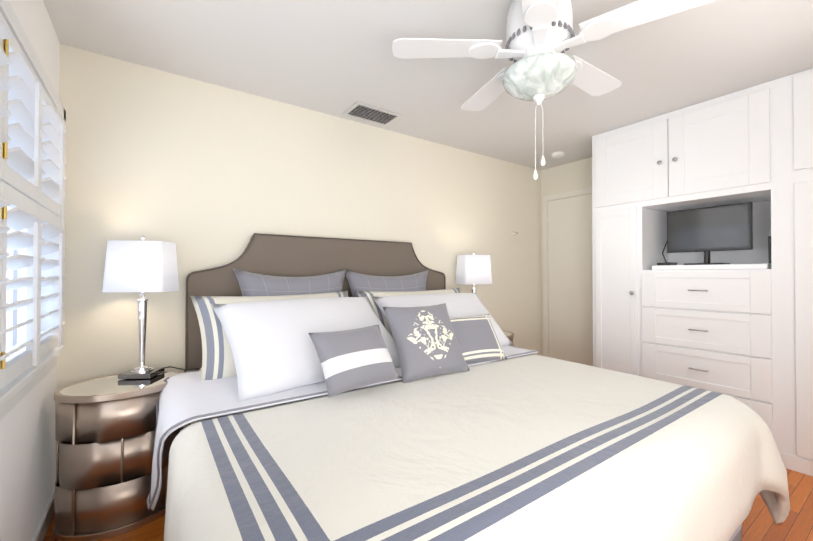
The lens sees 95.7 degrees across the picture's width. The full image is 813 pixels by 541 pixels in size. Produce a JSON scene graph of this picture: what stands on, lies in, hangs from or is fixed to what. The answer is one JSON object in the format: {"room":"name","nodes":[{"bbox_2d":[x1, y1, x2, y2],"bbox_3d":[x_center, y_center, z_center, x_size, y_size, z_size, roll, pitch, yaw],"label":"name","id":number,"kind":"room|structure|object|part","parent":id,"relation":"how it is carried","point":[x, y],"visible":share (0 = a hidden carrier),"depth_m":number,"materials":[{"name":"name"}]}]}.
{"room":"bedroom","nodes":[
{"label":"bedroom","id":0,"kind":"room"},
{"bbox_2d":[0,0,59,540],"bbox_3d":[-0.908,-0.010,0.496,0.120,2.440,3.500,0,-1,-35],"label":"wall","id":1,"kind":"structure","parent":0,"point":[27,457],"depth_m":1.54,"materials":[{"name":"white paint"}]},
{"bbox_2d":[6,179,51,362],"bbox_3d":[-1.298,-0.205,1.074,0.100,1.162,1.812,0,-1,-35],"label":"window","id":2,"kind":"structure","parent":1,"relation":"in","point":[9,320],"depth_m":1.75,"materials":[{"name":"white glass"}]},
{"bbox_2d":[0,0,66,389],"bbox_3d":[-1.235,-0.230,1.117,0.093,1.210,1.910,0,-1,-35],"label":"window shutters","id":3,"kind":"object","parent":2,"relation":"attached to","point":[33,132],"visible":1,"depth_m":1.32,"materials":[{"name":"white wood"}]},
{"bbox_2d":[0,345,64,419],"bbox_3d":[-1.252,0.425,1.100,0.080,0.100,1.870,0,-1,-35],"label":"window sill","id":4,"kind":"structure","parent":1,"relation":"attached to","point":[14,392],"depth_m":1.36,"materials":[{"name":"white"}]},
{"bbox_2d":[32,490,54,540],"bbox_3d":[-0.845,1.168,0.517,0.018,0.085,3.480,0,-1,-35],"label":"baseboard","id":5,"kind":"structure","parent":1,"relation":"attached to","point":[42,528],"depth_m":1.66,"materials":[{"name":"white wood"}]},
{"bbox_2d":[57,44,541,428],"bbox_3d":[-0.161,0.014,3.225,4.470,2.440,0.120,0,-1,-35],"label":"wall","id":6,"kind":"structure","parent":0,"point":[201,175],"depth_m":2.44,"materials":[{"name":"white paint"}]},
{"bbox_2d":[43,468,812,540],"bbox_3d":[0.876,1.271,1.730,4.470,0.100,3.740,0,-1,-35],"label":"floor","id":7,"kind":"structure","parent":0,"point":[758,523],"depth_m":1.77,"materials":[{"name":"brown wood"}]},
{"bbox_2d":[53,371,182,540],"bbox_3d":[-1.434,0.896,1.871,0.524,0.653,0.400,0,-1,-35],"label":"nightstand","id":8,"kind":"object","parent":7,"relation":"on","point":[105,428],"visible":0.73,"depth_m":1.70,"materials":[{"name":"beige metal"}]},
{"bbox_2d":[60,372,178,395],"bbox_3d":[-1.434,0.572,1.874,0.485,0.003,0.370,0,-1,-35],"label":"tabletop","id":9,"kind":"object","parent":8,"relation":"on","point":[109,385],"depth_m":1.81,"materials":[{"name":"mirror"}]},
{"bbox_2d":[102,236,178,378],"bbox_3d":[-1.431,0.189,1.995,0.300,0.756,0.200,0,-1,-5],"label":"lamp","id":10,"kind":"object","parent":8,"relation":"on","point":[142,267],"visible":1,"depth_m":1.91,"materials":[{"name":"white fabric"}]},
{"bbox_3d":[-1.431,-0.021,1.997,0.300,0.267,0.200,0,-1,-5],"label":"lamp shade","id":11,"kind":"part","parent":10,"relation":"part of","materials":[{"name":"white fabric"}]},
{"bbox_3d":[-1.431,0.177,1.996,0.104,0.733,0.104,0,-1,-5],"label":"stem","id":12,"kind":"part","parent":10,"relation":"part of","materials":[{"name":"silver metal"}]},
{"bbox_2d":[147,233,789,540],"bbox_3d":[0.084,0.485,1.891,2.332,1.475,2.302,0,-1,-35],"label":"bed","id":13,"kind":"object","parent":7,"relation":"on","point":[336,389],"visible":0.98,"depth_m":1.36,"materials":[{"name":"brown fabric"}]},
{"bbox_2d":[190,291,347,379],"bbox_3d":[-0.717,0.365,2.212,0.980,0.520,0.180,0,-31,-39],"label":"pillow","id":14,"kind":"object","parent":13,"relation":"on","point":[218,363],"depth_m":1.95,"materials":[{"name":"beige fabric"}]},
{"bbox_2d":[210,297,399,400],"bbox_3d":[-0.483,0.364,2.034,0.980,0.220,0.640,0,35,-40],"label":"pillow","id":15,"kind":"object","parent":13,"relation":"on","point":[274,353],"depth_m":1.81,"materials":[{"name":"white fabric"}]},
{"bbox_3d":[-0.507,0.186,2.838,2.050,0.850,0.075,0,-1,-35],"label":"headboard","id":16,"kind":"part","parent":13,"relation":"part of","materials":[{"name":"brown fabric"}]},
{"bbox_2d":[356,288,460,338],"bbox_3d":[0.119,0.370,2.796,0.980,0.520,0.180,0,-31,-33],"label":"pillow","id":17,"kind":"object","parent":13,"relation":"on","point":[372,295],"depth_m":2.71,"materials":[{"name":"white fabric"}]},
{"bbox_2d":[371,293,514,345],"bbox_3d":[0.280,0.369,2.652,0.980,0.220,0.560,0,41,-32],"label":"pillow","id":18,"kind":"object","parent":13,"relation":"on","point":[457,304],"depth_m":2.64,"materials":[{"name":"white fabric"}]},
{"bbox_2d":[164,354,789,540],"bbox_3d":[0.402,0.870,1.432,2.332,0.649,1.193,0,-1,-35],"label":"comforter","id":19,"kind":"object","parent":13,"relation":"on","point":[532,447],"depth_m":1.13,"materials":[{"name":"beige fabric"}]},
{"bbox_2d":[503,331,513,342],"bbox_3d":[0.755,0.909,3.400,0.524,0.653,0.400,0,-1,-35],"label":"nightstand","id":20,"kind":"object","parent":7,"relation":"on","point":[509,335],"visible":0.02,"depth_m":3.37,"materials":[{"name":"beige metal"}]},
{"bbox_2d":[455,252,491,292],"bbox_3d":[0.627,0.202,3.432,0.300,0.756,0.200,0,-1,-23],"label":"lamp","id":21,"kind":"object","parent":20,"relation":"on","point":[473,270],"visible":0.69,"depth_m":3.35,"materials":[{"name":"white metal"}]},
{"bbox_3d":[0.627,0.190,3.432,0.104,0.733,0.104,0,-1,-23],"label":"stem","id":22,"kind":"part","parent":21,"relation":"part of","materials":[{"name":"silver metal"}]},
{"bbox_2d":[592,68,812,475],"bbox_3d":[2.613,0.008,2.396,0.627,2.438,2.580,0,-1,-35],"label":"built-in closet","id":23,"kind":"object","parent":7,"relation":"on","point":[744,336],"visible":0.81,"depth_m":2.58,"materials":[{"name":"white paint"}]},
{"bbox_2d":[652,264,771,269],"bbox_3d":[2.272,-0.024,2.747,0.310,0.035,0.670,0,-1,-35],"label":"shelf","id":24,"kind":"object","parent":23,"relation":"in","point":[713,267],"visible":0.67,"depth_m":2.62,"materials":[{"name":"white paint"}]},
{"bbox_2d":[657,262,676,264],"bbox_3d":[2.094,-0.052,2.958,0.120,0.023,0.100,0,-1,-35],"label":"cable box","id":25,"kind":"object","parent":24,"relation":"on","point":[669,263],"visible":0.77,"depth_m":2.92,"materials":[{"name":"black plastic"}]},
{"bbox_2d":[667,202,752,264],"bbox_3d":[2.278,-0.261,2.793,0.170,0.438,0.515,0,-1,-35],"label":"tv","id":26,"kind":"object","parent":24,"relation":"on","point":[706,251],"depth_m":2.76,"materials":[{"name":"black plastic"}]},
{"bbox_3d":[2.264,-0.316,2.784,0.002,0.297,0.483,0,-1,-35],"label":"tv screen","id":27,"kind":"part","parent":26,"relation":"part of","materials":[{"name":"black glass"}]},
{"bbox_2d":[768,236,770,263],"bbox_3d":[2.377,-0.134,2.400,0.045,0.178,0.020,0,-1,-35],"label":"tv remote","id":28,"kind":"object","parent":24,"relation":"on","point":[769,249],"visible":0.54,"depth_m":2.39,"materials":[{"name":"black plastic"}]},
{"bbox_2d":[43,0,812,169],"bbox_3d":[0.876,-1.269,1.753,4.470,0.100,3.740,0,-1,-35],"label":"ceiling","id":29,"kind":"structure","parent":0,"point":[337,58],"depth_m":2.09,"materials":[{"name":"white paint"}]},
{"bbox_2d":[342,101,402,125],"bbox_3d":[-0.262,-1.202,2.849,0.400,0.012,0.250,0,-1,-35],"label":"ceiling vent","id":30,"kind":"object","parent":29,"relation":"in","point":[368,113],"visible":1,"depth_m":2.83,"materials":[{"name":"silver metal"}]},
{"bbox_2d":[392,0,715,179],"bbox_3d":[0.636,-0.814,1.694,1.235,0.809,1.285,0,-1,-35],"label":"ceiling fan","id":31,"kind":"object","parent":29,"relation":"hanging from","point":[540,36],"visible":1,"depth_m":1.59,"materials":[{"name":"white"}]},
{"bbox_3d":[0.584,-0.434,1.666,0.022,0.049,0.021,0,-1,-35],"label":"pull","id":32,"kind":"part","parent":31,"relation":"part of","materials":[{"name":"white plastic"}]},
{"bbox_3d":[0.587,-0.604,1.666,0.007,0.299,0.008,0,-1,-35],"label":"chain","id":33,"kind":"part","parent":31,"relation":"part of","materials":[{"name":"white metal"}]},
{"bbox_3d":[0.599,-1.062,1.667,0.284,0.314,0.284,0,-1,-35],"label":"motor","id":34,"kind":"part","parent":31,"relation":"part of","materials":[{"name":"white metal"}]},
{"bbox_3d":[0.599,-0.843,1.665,0.320,0.119,0.320,0,-1,-35],"label":"lamp shade","id":35,"kind":"part","parent":31,"relation":"part of","materials":[{"name":"white glass"}]},
{"bbox_3d":[0.615,-0.494,1.659,0.022,0.049,0.021,0,-1,-35],"label":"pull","id":36,"kind":"part","parent":31,"relation":"part of","materials":[{"name":"white plastic"}]},
{"bbox_2d":[552,152,564,157],"bbox_3d":[1.555,-1.183,3.775,0.124,0.033,0.124,0,-1,-35],"label":"smoke detector","id":37,"kind":"object","parent":29,"relation":"attached to","point":[558,154],"visible":1,"depth_m":3.74,"materials":[{"name":"white plastic"}]},
{"bbox_2d":[541,157,591,355],"bbox_3d":[2.659,0.012,2.986,0.120,2.440,3.500,0,-1,-35],"label":"wall","id":38,"kind":"structure","parent":0,"point":[572,176],"depth_m":4.17,"materials":[{"name":"white paint"}]},
{"bbox_2d":[543,187,591,356],"bbox_3d":[1.869,0.181,3.994,0.018,2.120,0.870,0,-1,-35],"label":"door frame","id":39,"kind":"structure","parent":38,"relation":"attached to","point":[579,192],"depth_m":4.31,"materials":[{"name":"white wood"}]},
{"bbox_2d":[548,194,592,365],"bbox_3d":[1.871,0.212,3.996,0.012,2.042,0.740,0,-1,-35],"label":"door","id":40,"kind":"structure","parent":38,"relation":"in","point":[570,286],"depth_m":4.07,"materials":[{"name":"white wood"}]}
]}

